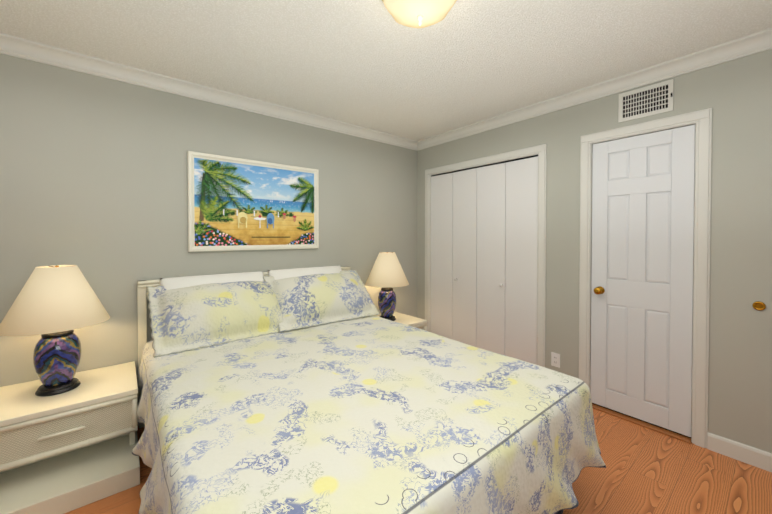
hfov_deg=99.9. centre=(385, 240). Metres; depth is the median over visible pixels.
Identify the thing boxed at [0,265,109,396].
table lamp
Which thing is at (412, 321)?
nightstand
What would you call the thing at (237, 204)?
framed art
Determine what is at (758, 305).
bumper cover
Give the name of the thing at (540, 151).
trim
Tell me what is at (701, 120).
door frame
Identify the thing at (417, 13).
ceiling light fixture
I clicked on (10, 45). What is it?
crown molding
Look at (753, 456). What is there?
baseboard
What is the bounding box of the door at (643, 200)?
[590,125,694,436]
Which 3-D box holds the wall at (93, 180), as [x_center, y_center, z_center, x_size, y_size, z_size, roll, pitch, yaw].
[-1.331,0.059,2.688,4.579,2.470,0.120,-1,1,-39]
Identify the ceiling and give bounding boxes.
[0,0,771,140]
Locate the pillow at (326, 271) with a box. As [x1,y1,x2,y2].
[268,265,341,279]
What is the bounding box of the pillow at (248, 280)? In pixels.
[160,271,263,289]
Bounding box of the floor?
[65,409,771,513]
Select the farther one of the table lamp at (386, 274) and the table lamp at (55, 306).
the table lamp at (386, 274)
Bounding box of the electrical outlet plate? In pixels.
[551,352,559,367]
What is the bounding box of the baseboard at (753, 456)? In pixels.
[707,432,771,471]
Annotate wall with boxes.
[0,54,416,404]
[417,49,771,452]
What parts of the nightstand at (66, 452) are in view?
drawer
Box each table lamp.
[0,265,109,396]
[365,252,408,320]
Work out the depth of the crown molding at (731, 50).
2.32 m
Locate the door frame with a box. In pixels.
[579,108,711,447]
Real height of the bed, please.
1.044 m
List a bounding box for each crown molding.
[0,33,415,149]
[416,28,771,150]
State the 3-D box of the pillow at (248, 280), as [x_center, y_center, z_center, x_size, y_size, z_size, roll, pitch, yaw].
[-1.251,0.463,2.439,0.720,0.409,0.299,-1,1,-39]
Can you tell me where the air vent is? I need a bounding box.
[618,79,673,122]
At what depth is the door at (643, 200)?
2.28 m
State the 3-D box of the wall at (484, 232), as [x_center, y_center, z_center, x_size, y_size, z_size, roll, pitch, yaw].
[1.860,0.061,2.499,0.479,2.470,4.213,-1,1,-39]
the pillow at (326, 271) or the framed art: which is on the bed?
the pillow at (326, 271)
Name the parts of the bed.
headboard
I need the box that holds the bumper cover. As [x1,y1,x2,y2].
[752,301,765,310]
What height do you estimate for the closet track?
0.015 m
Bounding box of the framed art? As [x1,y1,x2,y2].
[187,151,318,251]
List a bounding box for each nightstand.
[0,361,139,513]
[375,311,426,330]
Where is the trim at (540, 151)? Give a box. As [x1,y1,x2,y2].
[425,144,546,366]
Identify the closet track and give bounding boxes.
[431,155,537,176]
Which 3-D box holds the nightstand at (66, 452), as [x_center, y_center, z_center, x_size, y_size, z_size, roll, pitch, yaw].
[-1.774,1.076,1.806,0.618,0.460,0.690,-1,1,-39]
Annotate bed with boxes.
[132,265,605,513]
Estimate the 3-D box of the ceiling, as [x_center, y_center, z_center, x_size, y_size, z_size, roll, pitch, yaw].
[0.157,-1.204,1.089,4.879,0.100,4.453,-1,1,-39]
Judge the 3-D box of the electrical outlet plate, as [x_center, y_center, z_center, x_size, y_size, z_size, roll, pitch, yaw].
[1.433,1.008,2.743,0.008,0.114,0.070,-1,1,-39]
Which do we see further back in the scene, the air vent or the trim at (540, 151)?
the trim at (540, 151)
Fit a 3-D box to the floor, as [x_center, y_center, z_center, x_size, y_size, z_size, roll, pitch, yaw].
[0.157,1.366,1.124,4.879,0.100,4.453,-1,1,-39]
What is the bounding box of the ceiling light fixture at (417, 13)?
[382,0,456,27]

